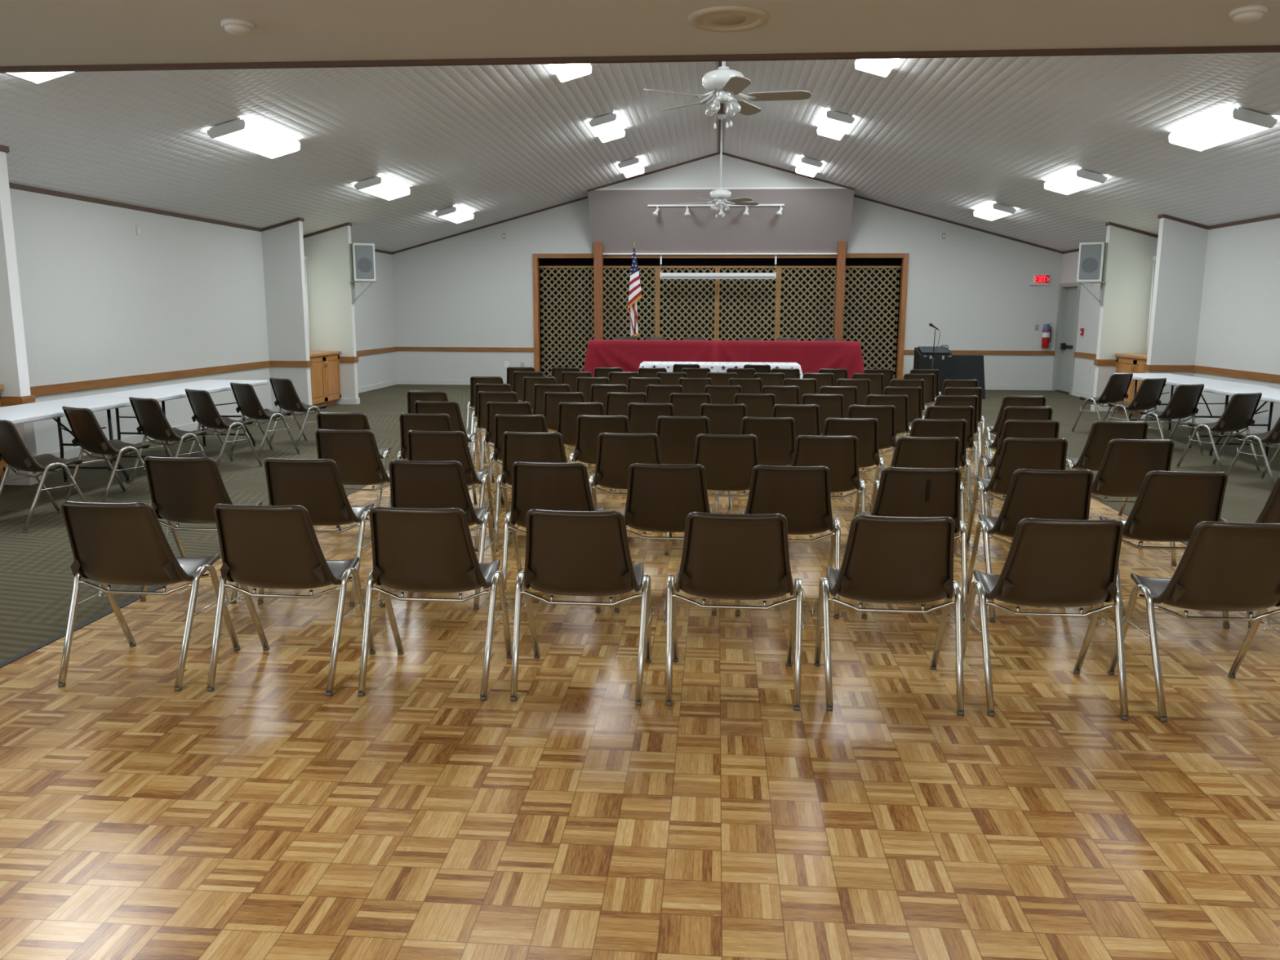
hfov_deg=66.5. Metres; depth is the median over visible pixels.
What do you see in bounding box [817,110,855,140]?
ceiling light
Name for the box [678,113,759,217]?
ceiling fan
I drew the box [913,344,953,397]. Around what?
case
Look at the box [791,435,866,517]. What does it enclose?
chair
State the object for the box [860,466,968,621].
chair
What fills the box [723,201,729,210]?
shade
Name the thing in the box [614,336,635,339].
chair
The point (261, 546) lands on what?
chair
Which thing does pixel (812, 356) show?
tablecloth
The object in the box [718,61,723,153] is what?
trim
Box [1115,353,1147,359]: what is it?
countertop
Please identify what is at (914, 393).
chair
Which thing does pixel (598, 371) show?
chair
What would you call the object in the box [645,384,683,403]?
chair
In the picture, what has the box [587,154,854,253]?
wall
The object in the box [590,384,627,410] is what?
chair
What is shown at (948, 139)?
ceiling
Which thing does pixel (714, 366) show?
tablecloth
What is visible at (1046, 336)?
fire extinguisher
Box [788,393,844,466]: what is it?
chair
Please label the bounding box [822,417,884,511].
chair
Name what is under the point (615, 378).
chair
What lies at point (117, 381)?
trim
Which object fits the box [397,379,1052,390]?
baseboard
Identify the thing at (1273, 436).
chair
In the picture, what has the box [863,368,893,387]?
chair
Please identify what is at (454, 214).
ceiling light
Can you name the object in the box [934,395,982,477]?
chair
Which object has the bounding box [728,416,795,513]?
chair
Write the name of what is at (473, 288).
wall
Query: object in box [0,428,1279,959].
floor
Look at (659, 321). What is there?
lattice panel
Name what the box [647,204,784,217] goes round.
track light
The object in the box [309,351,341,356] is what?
countertop
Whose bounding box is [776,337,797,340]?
chair
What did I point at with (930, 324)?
microphone
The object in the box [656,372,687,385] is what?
chair
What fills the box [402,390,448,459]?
chair
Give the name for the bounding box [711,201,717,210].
shade
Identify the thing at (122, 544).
chair
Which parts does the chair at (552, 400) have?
backrest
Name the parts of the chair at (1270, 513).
seat, leg, backrest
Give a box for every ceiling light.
[7,71,75,84]
[206,118,300,159]
[354,176,410,200]
[435,206,474,223]
[549,63,591,82]
[588,112,625,142]
[617,157,644,177]
[795,156,822,177]
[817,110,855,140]
[854,58,899,77]
[973,203,1016,221]
[1044,168,1106,195]
[1168,107,1277,151]
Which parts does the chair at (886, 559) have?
leg, leg, seat, support rod, backrest, leg, leg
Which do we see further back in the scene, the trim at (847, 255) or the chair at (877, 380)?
the trim at (847, 255)
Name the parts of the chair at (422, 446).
backrest, support rod, seat, leg, leg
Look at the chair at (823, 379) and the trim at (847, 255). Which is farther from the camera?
the trim at (847, 255)
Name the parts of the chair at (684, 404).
backrest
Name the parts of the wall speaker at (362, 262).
shelf arm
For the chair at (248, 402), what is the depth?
10.50 m
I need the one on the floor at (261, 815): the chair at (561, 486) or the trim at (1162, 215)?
the chair at (561, 486)
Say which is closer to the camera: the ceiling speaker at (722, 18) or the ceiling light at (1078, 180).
the ceiling speaker at (722, 18)
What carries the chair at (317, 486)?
on the floor at (261, 815)
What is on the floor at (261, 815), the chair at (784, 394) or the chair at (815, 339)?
the chair at (784, 394)
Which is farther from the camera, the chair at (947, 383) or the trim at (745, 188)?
the trim at (745, 188)
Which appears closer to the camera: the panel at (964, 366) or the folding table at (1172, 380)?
the folding table at (1172, 380)
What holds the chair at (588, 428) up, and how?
on the floor at (261, 815)
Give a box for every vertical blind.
[304,256,310,345]
[1146,255,1156,350]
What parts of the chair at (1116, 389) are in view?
leg, leg, seat, leg, support rod, backrest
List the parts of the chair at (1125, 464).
support rod, seat, backrest, leg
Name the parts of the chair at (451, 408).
backrest, seat, leg, leg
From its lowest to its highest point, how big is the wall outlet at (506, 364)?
0.130 m
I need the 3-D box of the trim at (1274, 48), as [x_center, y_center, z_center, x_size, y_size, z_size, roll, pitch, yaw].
[0.384,-1.991,4.566,13.720,0.052,0.037,1,10,4]
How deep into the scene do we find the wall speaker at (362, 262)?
16.02 m
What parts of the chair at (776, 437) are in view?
leg, backrest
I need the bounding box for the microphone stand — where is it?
[931,328,935,401]
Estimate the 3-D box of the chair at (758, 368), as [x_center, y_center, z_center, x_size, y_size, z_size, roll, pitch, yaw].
[1.753,-1.353,14.685,0.609,0.790,0.538,1,10,5]
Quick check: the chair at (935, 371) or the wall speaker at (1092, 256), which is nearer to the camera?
the chair at (935, 371)
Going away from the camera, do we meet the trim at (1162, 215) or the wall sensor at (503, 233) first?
the trim at (1162, 215)
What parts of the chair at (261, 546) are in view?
leg, leg, backrest, support rod, seat, leg, leg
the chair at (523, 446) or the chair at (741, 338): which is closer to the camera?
the chair at (523, 446)
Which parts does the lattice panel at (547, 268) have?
frame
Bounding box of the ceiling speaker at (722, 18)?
[687,5,768,31]
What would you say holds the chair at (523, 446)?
on the floor at (261, 815)
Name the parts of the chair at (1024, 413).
leg, leg, seat, backrest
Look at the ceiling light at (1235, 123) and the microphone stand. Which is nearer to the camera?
the ceiling light at (1235, 123)
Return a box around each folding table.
[0,397,131,483]
[76,379,268,471]
[1113,373,1271,448]
[1202,386,1279,456]
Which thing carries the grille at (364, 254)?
attached to the wall speaker at (362, 262)
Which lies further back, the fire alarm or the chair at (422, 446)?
the fire alarm
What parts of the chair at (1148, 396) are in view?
leg, leg, seat, support rod, backrest, leg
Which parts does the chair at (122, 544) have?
leg, leg, backrest, support rod, seat, leg, support rod, leg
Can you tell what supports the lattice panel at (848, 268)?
attached to the lattice screen at (811, 261)
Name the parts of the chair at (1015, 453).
leg, leg, seat, support rod, backrest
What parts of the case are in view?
mixer panel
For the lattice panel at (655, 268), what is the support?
attached to the lattice screen at (811, 261)
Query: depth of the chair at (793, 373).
13.46 m
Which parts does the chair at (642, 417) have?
backrest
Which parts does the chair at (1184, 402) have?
leg, leg, support rod, seat, leg, support rod, backrest, leg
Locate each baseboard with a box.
[0,379,397,485]
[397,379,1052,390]
[1071,390,1279,444]
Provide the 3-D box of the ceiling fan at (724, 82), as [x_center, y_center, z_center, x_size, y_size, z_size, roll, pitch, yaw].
[0.685,-3.530,7.459,1.271,1.622,1.287,1,10,4]
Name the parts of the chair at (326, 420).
backrest, leg, seat, leg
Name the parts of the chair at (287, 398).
leg, backrest, support rod, leg, seat, leg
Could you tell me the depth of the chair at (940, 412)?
8.21 m
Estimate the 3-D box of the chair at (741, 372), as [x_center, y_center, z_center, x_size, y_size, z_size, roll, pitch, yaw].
[1.414,-1.195,13.768,0.609,0.790,0.538,1,10,5]
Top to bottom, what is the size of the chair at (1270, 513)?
0.801 m
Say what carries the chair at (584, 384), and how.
on the floor at (261, 815)
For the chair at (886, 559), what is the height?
0.801 m
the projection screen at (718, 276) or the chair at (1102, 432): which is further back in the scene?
the projection screen at (718, 276)
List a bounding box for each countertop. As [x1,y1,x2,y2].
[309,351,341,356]
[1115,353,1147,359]
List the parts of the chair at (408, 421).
leg, backrest, leg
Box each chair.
[0,419,87,533]
[57,501,239,691]
[62,405,150,502]
[128,396,206,484]
[139,456,262,603]
[184,388,262,466]
[206,503,375,696]
[230,382,300,459]
[257,457,373,606]
[269,377,326,448]
[313,429,391,530]
[315,412,392,506]
[357,506,512,701]
[379,459,499,609]
[396,413,477,504]
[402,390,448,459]
[406,430,495,551]
[413,400,480,488]
[466,376,503,436]
[469,383,511,450]
[471,391,518,465]
[479,401,533,492]
[486,413,547,512]
[493,431,567,551]
[500,461,604,612]
[506,366,534,391]
[510,509,657,706]
[512,371,549,431]
[522,376,556,411]
[532,383,570,414]
[542,391,591,472]
[551,367,580,384]
[556,402,612,493]
[561,371,592,391]
[568,414,631,469]
[576,377,609,402]
[588,432,671,555]
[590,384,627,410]
[594,367,622,377]
[604,391,648,416]
[608,371,639,386]
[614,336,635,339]
[614,462,717,615]
[618,402,675,493]
[627,377,661,393]
[638,367,666,377]
[645,336,666,339]
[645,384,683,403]
[655,415,718,513]
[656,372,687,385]
[662,392,711,464]
[663,511,804,711]
[672,364,699,372]
[678,377,712,393]
[681,368,710,377]
[683,337,703,340]
[683,433,759,537]
[699,403,746,434]
[703,385,742,404]
[706,372,737,385]
[726,368,755,377]
[728,377,762,393]
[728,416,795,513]
[733,393,775,417]
[735,464,841,618]
[740,337,760,340]
[743,364,770,373]
[753,372,785,386]
[761,385,799,404]
[770,368,799,378]
[771,404,821,437]
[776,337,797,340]
[782,377,817,404]
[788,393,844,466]
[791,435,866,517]
[802,373,834,394]
[812,515,964,715]
[814,337,835,341]
[817,368,848,386]
[818,386,857,417]
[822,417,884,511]
[835,378,871,404]
[836,404,897,496]
[852,373,884,395]
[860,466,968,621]
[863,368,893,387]
[864,394,911,438]
[868,435,965,523]
[882,386,924,426]
[888,378,927,415]
[892,418,971,523]
[897,373,936,434]
[910,368,941,397]
[924,405,978,500]
[930,379,981,431]
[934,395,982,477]
[942,386,985,455]
[962,517,1128,720]
[966,437,1067,560]
[967,468,1097,624]
[973,419,1059,516]
[977,395,1045,475]
[977,405,1052,500]
[1065,420,1148,515]
[1071,373,1133,431]
[1090,438,1176,565]
[1099,470,1229,627]
[1107,377,1166,438]
[1107,520,1279,721]
[1138,383,1204,455]
[1176,392,1262,471]
[1219,475,1279,627]
[1226,417,1279,487]
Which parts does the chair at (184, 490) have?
leg, leg, support rod, backrest, seat, leg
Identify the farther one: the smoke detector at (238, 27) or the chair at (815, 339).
the chair at (815, 339)
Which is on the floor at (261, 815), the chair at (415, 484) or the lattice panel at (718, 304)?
the chair at (415, 484)
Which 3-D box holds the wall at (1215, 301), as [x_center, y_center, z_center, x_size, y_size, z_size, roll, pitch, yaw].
[7.197,-1.151,7.270,0.960,2.978,25.800,1,10,4]
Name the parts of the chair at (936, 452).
leg, leg, backrest, leg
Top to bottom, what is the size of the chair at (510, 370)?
0.790 m
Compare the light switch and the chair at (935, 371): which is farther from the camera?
the light switch
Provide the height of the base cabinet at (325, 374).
0.895 m
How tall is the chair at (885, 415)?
0.801 m
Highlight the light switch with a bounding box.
[1035,324,1039,330]
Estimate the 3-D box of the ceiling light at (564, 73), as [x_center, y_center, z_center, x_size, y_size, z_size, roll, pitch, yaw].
[-0.762,-4.336,10.051,0.382,0.180,1.280,1,10,4]
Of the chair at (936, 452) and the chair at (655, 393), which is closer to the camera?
the chair at (936, 452)
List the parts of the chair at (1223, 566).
leg, support rod, leg, seat, support rod, backrest, leg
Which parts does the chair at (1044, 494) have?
leg, leg, seat, support rod, backrest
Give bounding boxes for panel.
[539,266,594,377]
[603,266,657,339]
[657,266,717,340]
[716,266,778,340]
[777,266,835,340]
[842,266,901,378]
[951,355,985,399]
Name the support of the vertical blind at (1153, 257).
attached to the wall at (1215, 301)
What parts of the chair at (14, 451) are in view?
leg, backrest, support rod, leg, leg, seat, support rod, leg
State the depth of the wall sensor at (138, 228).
11.55 m
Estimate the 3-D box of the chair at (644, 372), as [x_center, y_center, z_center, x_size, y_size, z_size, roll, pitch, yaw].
[0.189,-1.206,13.804,0.609,0.790,0.538,1,10,4]
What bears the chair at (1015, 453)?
on the floor at (261, 815)
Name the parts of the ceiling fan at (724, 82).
blade, blade, blade arm, blade arm, blade arm, blade arm, blade, blade arm, blade, blade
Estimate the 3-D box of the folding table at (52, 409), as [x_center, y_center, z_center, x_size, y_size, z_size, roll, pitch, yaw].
[-5.068,-0.196,8.035,0.760,0.750,2.430,1,10,4]
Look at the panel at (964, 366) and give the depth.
17.90 m
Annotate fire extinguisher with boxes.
[1041,322,1051,348]
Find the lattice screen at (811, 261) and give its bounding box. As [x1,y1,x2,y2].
[538,257,902,378]
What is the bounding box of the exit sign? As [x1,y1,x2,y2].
[1029,274,1049,284]
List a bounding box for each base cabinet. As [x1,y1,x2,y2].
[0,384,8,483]
[309,351,341,406]
[1113,353,1147,416]
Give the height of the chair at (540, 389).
0.790 m
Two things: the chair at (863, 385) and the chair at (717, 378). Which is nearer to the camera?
the chair at (863, 385)
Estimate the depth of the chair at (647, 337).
19.01 m
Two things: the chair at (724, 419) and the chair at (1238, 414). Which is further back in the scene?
the chair at (1238, 414)
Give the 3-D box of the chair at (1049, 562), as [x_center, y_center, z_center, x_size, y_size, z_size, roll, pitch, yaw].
[1.663,0.500,4.012,0.609,0.801,0.543,1,10,4]
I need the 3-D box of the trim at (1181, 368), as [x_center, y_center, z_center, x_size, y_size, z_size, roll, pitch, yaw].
[7.406,-1.180,11.585,0.765,0.095,14.620,1,10,4]
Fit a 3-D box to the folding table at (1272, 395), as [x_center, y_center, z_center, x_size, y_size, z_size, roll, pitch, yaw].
[6.617,-0.482,9.926,0.760,0.750,2.430,1,10,3]
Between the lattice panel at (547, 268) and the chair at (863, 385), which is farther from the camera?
the lattice panel at (547, 268)
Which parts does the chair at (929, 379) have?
backrest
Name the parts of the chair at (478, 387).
leg, leg, backrest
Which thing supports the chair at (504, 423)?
on the floor at (261, 815)
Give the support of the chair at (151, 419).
on the floor at (37, 577)
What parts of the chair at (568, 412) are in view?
backrest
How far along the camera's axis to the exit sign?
19.58 m
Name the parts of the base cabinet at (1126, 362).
door, door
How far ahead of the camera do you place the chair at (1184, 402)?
10.83 m
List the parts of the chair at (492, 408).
leg, leg, backrest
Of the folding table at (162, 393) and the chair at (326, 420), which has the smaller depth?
the chair at (326, 420)
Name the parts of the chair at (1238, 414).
leg, support rod, leg, seat, leg, support rod, backrest, leg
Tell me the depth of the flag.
19.04 m
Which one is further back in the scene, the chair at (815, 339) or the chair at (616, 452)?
the chair at (815, 339)
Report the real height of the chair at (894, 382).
0.790 m
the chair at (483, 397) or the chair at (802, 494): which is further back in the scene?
the chair at (483, 397)
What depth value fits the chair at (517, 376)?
12.66 m
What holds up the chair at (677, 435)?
on the floor at (261, 815)
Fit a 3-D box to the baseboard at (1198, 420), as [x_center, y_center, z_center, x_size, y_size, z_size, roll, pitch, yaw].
[7.407,-0.458,11.709,0.756,0.100,14.620,1,10,4]
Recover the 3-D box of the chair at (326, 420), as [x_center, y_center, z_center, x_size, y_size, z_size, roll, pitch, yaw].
[-2.272,-0.165,7.771,0.609,0.801,0.543,1,10,4]
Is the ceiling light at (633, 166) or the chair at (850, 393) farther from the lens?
the ceiling light at (633, 166)
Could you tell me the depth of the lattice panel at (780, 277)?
20.26 m
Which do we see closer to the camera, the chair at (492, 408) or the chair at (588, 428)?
the chair at (588, 428)
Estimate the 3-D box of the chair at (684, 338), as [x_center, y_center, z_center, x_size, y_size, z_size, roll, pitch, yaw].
[1.014,-2.349,18.782,0.559,0.790,0.538,1,10,4]
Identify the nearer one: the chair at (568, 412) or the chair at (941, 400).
the chair at (568, 412)
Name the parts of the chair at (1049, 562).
leg, leg, seat, support rod, backrest, leg, leg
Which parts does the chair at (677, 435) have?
backrest, leg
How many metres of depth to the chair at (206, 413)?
9.63 m
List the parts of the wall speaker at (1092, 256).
shelf arm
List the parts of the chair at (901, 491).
leg, seat, backrest, leg, support rod, leg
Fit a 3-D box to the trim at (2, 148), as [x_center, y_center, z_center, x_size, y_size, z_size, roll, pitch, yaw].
[-5.436,-3.537,12.775,0.810,0.269,15.750,1,10,4]
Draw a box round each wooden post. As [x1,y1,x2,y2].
[593,241,603,339]
[833,241,846,341]
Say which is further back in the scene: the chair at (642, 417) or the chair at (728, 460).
the chair at (642, 417)
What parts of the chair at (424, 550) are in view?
leg, leg, backrest, support rod, seat, leg, leg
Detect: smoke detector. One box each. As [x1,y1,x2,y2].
[220,18,254,35]
[1228,4,1267,23]
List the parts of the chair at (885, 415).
backrest, support rod, seat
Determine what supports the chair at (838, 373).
on the floor at (37, 577)
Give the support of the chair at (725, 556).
on the floor at (261, 815)
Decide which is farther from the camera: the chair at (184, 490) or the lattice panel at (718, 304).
the lattice panel at (718, 304)
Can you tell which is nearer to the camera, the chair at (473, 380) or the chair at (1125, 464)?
the chair at (1125, 464)
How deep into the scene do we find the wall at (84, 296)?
12.10 m
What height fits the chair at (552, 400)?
0.790 m
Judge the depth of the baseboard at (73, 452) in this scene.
11.64 m
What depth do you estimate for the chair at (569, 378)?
12.62 m
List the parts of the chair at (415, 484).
leg, backrest, support rod, seat, leg, leg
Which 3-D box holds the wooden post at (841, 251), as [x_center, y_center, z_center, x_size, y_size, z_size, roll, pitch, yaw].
[4.067,-3.488,19.927,0.171,2.685,0.148,1,10,4]
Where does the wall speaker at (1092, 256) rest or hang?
attached to the wall at (1215, 301)
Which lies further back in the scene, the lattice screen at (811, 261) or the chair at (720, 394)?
the lattice screen at (811, 261)
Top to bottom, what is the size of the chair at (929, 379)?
0.790 m
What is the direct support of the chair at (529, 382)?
on the floor at (261, 815)
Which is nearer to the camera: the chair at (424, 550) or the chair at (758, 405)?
the chair at (424, 550)
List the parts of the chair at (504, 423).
leg, support rod, seat, leg, backrest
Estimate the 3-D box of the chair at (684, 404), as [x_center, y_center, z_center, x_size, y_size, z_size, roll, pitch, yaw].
[0.501,-0.487,9.656,0.609,0.790,0.538,1,10,5]
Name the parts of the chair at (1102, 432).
leg, seat, backrest, leg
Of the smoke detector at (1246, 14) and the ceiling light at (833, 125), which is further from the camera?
the ceiling light at (833, 125)
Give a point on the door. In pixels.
(1068, 293)
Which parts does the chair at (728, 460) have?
backrest, support rod, seat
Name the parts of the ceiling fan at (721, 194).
blade, blade, blade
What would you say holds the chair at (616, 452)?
on the floor at (261, 815)
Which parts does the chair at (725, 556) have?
leg, leg, support rod, seat, backrest, leg, leg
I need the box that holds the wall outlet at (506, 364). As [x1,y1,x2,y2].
[503,361,509,367]
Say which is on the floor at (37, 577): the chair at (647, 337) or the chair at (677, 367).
the chair at (677, 367)
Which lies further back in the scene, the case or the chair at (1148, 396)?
the case
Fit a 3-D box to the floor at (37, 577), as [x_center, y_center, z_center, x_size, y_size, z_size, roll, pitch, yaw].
[0.608,0.214,7.979,14.120,0.001,25.700,1,10,4]
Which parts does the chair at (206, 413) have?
leg, backrest, support rod, leg, seat, leg, leg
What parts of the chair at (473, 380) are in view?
leg, backrest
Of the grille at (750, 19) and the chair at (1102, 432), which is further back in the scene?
the chair at (1102, 432)
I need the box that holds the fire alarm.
[1080,328,1084,335]
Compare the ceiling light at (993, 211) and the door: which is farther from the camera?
the door
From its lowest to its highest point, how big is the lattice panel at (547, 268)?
2.500 m
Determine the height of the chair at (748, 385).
0.790 m
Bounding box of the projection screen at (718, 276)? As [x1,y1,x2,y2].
[660,255,777,280]
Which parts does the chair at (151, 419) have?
leg, backrest, support rod, leg, seat, leg, support rod, leg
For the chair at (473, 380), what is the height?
0.790 m
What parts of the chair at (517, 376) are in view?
backrest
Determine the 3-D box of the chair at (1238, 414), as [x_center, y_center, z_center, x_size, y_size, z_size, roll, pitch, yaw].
[5.885,-0.497,9.858,0.609,0.801,0.543,-4,11,-21]
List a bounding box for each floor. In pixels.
[0,384,1279,662]
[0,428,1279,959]
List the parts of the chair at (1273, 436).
leg, support rod, seat, leg, leg, support rod, backrest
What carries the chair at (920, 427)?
on the floor at (261, 815)
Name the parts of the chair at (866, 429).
backrest, seat, support rod, leg, leg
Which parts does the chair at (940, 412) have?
backrest, leg, leg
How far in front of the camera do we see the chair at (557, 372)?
13.56 m
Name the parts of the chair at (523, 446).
leg, support rod, seat, leg, backrest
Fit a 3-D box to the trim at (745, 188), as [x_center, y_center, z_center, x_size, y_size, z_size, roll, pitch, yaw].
[1.556,-5.690,19.052,5.200,0.035,0.032,1,10,4]
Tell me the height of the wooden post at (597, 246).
2.685 m
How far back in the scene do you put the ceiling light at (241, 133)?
9.78 m
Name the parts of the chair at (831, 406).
backrest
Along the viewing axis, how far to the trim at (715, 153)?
19.53 m
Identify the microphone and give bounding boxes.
[928,323,940,351]
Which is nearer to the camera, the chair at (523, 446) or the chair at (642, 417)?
the chair at (523, 446)
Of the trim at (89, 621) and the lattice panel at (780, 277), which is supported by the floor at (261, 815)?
the trim at (89, 621)
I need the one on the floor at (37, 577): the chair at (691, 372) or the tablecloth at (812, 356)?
the chair at (691, 372)
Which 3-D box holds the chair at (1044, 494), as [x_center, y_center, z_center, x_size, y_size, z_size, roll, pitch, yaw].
[2.092,0.299,5.183,0.609,0.801,0.543,1,10,4]
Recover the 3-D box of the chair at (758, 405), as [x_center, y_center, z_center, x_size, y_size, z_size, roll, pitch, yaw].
[1.117,-0.479,9.622,0.609,0.790,0.538,1,10,4]
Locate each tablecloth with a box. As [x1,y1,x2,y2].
[582,339,864,378]
[637,361,803,378]
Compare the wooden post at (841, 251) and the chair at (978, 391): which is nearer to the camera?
the chair at (978, 391)
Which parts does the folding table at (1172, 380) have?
leg, leg, leg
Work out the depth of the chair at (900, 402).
9.29 m
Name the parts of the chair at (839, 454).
backrest, seat, support rod, leg, leg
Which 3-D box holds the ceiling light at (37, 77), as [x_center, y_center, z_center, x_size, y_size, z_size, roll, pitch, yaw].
[-4.266,-2.845,6.414,0.382,0.180,1.280,1,10,4]
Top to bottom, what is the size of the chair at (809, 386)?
0.790 m
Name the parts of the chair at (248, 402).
leg, backrest, support rod, leg, seat, leg, leg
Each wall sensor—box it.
[135,225,140,235]
[502,232,505,239]
[942,232,946,239]
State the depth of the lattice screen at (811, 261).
21.16 m
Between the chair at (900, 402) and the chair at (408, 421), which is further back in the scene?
the chair at (900, 402)
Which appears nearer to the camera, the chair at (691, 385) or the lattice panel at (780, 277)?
the chair at (691, 385)
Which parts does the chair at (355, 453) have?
backrest, seat, support rod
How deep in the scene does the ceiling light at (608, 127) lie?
13.61 m
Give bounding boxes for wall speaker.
[349,243,377,303]
[1074,241,1107,305]
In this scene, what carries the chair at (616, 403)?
on the floor at (261, 815)
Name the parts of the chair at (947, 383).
backrest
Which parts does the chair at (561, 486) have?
leg, leg, support rod, backrest, seat, leg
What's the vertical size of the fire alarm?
0.130 m
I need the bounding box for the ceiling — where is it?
[0,0,1279,252]
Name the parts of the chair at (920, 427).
backrest, leg, leg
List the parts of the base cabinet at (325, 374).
door, door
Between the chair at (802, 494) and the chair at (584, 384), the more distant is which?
the chair at (584, 384)
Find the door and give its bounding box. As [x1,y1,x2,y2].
[1051,282,1080,395]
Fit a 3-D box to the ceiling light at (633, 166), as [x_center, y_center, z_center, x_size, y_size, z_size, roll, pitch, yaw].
[-0.153,-5.659,17.703,0.382,0.180,1.280,1,10,4]
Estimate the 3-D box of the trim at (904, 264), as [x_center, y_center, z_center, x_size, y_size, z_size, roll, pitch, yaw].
[1.600,-3.311,20.336,7.690,2.740,0.190,1,10,4]
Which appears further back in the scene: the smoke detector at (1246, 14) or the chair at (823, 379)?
the chair at (823, 379)
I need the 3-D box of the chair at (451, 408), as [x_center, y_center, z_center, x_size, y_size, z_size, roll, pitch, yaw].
[-1.745,-0.330,8.736,0.609,0.801,0.543,1,10,4]
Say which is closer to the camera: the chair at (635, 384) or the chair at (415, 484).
the chair at (415, 484)
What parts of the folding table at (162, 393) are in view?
leg, leg, leg, leg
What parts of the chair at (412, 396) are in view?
backrest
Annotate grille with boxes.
[355,244,373,278]
[698,12,757,27]
[1078,244,1102,279]
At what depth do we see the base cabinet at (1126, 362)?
15.10 m
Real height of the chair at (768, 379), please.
0.790 m
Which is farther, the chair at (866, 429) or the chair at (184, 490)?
the chair at (866, 429)
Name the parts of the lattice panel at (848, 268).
frame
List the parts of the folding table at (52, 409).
leg, leg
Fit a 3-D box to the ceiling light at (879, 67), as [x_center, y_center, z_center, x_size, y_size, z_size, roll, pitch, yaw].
[2.428,-4.279,9.781,0.382,0.180,1.280,1,10,4]
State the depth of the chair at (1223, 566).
3.78 m
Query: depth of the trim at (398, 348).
20.66 m
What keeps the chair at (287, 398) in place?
on the floor at (37, 577)
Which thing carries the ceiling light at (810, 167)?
attached to the ceiling
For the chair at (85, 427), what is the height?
0.801 m
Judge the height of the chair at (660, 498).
0.801 m
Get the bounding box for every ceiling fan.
[644,61,811,128]
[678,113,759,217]
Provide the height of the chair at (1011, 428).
0.801 m
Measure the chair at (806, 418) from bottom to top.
0.801 m
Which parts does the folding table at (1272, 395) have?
leg, leg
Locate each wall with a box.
[0,151,396,474]
[391,196,1062,385]
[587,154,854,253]
[1060,217,1279,432]
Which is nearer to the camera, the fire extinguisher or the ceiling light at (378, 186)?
the ceiling light at (378, 186)
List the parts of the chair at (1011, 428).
leg, leg, seat, backrest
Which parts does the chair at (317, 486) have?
leg, backrest, support rod, seat, support rod, leg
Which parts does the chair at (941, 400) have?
backrest, leg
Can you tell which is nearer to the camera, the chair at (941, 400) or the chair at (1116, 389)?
the chair at (941, 400)
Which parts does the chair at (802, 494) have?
leg, seat, backrest, support rod, leg, leg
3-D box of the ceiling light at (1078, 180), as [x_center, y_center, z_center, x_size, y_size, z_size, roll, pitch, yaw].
[5.803,-3.978,13.056,0.382,0.180,1.280,1,10,4]
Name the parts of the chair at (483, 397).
leg, leg, backrest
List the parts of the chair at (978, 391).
backrest, leg, leg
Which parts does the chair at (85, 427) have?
leg, backrest, support rod, leg, leg, seat, support rod, leg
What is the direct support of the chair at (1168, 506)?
on the floor at (261, 815)
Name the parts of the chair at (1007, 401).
leg, leg, seat, backrest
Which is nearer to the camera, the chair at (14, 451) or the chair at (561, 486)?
the chair at (561, 486)
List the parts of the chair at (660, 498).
leg, support rod, backrest, seat, leg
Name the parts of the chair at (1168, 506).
leg, seat, support rod, backrest, leg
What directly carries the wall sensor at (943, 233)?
attached to the wall at (473, 288)
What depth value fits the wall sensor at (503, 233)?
20.31 m
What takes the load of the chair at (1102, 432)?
on the floor at (261, 815)
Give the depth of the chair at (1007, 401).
9.21 m
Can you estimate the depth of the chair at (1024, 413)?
8.17 m
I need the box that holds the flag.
[627,242,641,339]
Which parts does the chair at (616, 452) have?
leg, leg, support rod, seat, backrest, leg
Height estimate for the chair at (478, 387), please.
0.790 m
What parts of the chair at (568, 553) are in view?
leg, leg, backrest, support rod, seat, leg, leg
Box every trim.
[0,44,1279,72]
[0,144,392,254]
[0,346,396,407]
[0,427,1187,668]
[392,152,1062,253]
[396,346,1054,355]
[532,253,908,378]
[537,253,903,258]
[595,186,845,190]
[602,253,836,254]
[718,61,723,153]
[1062,213,1279,253]
[1073,351,1279,382]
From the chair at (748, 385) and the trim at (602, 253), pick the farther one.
the trim at (602, 253)

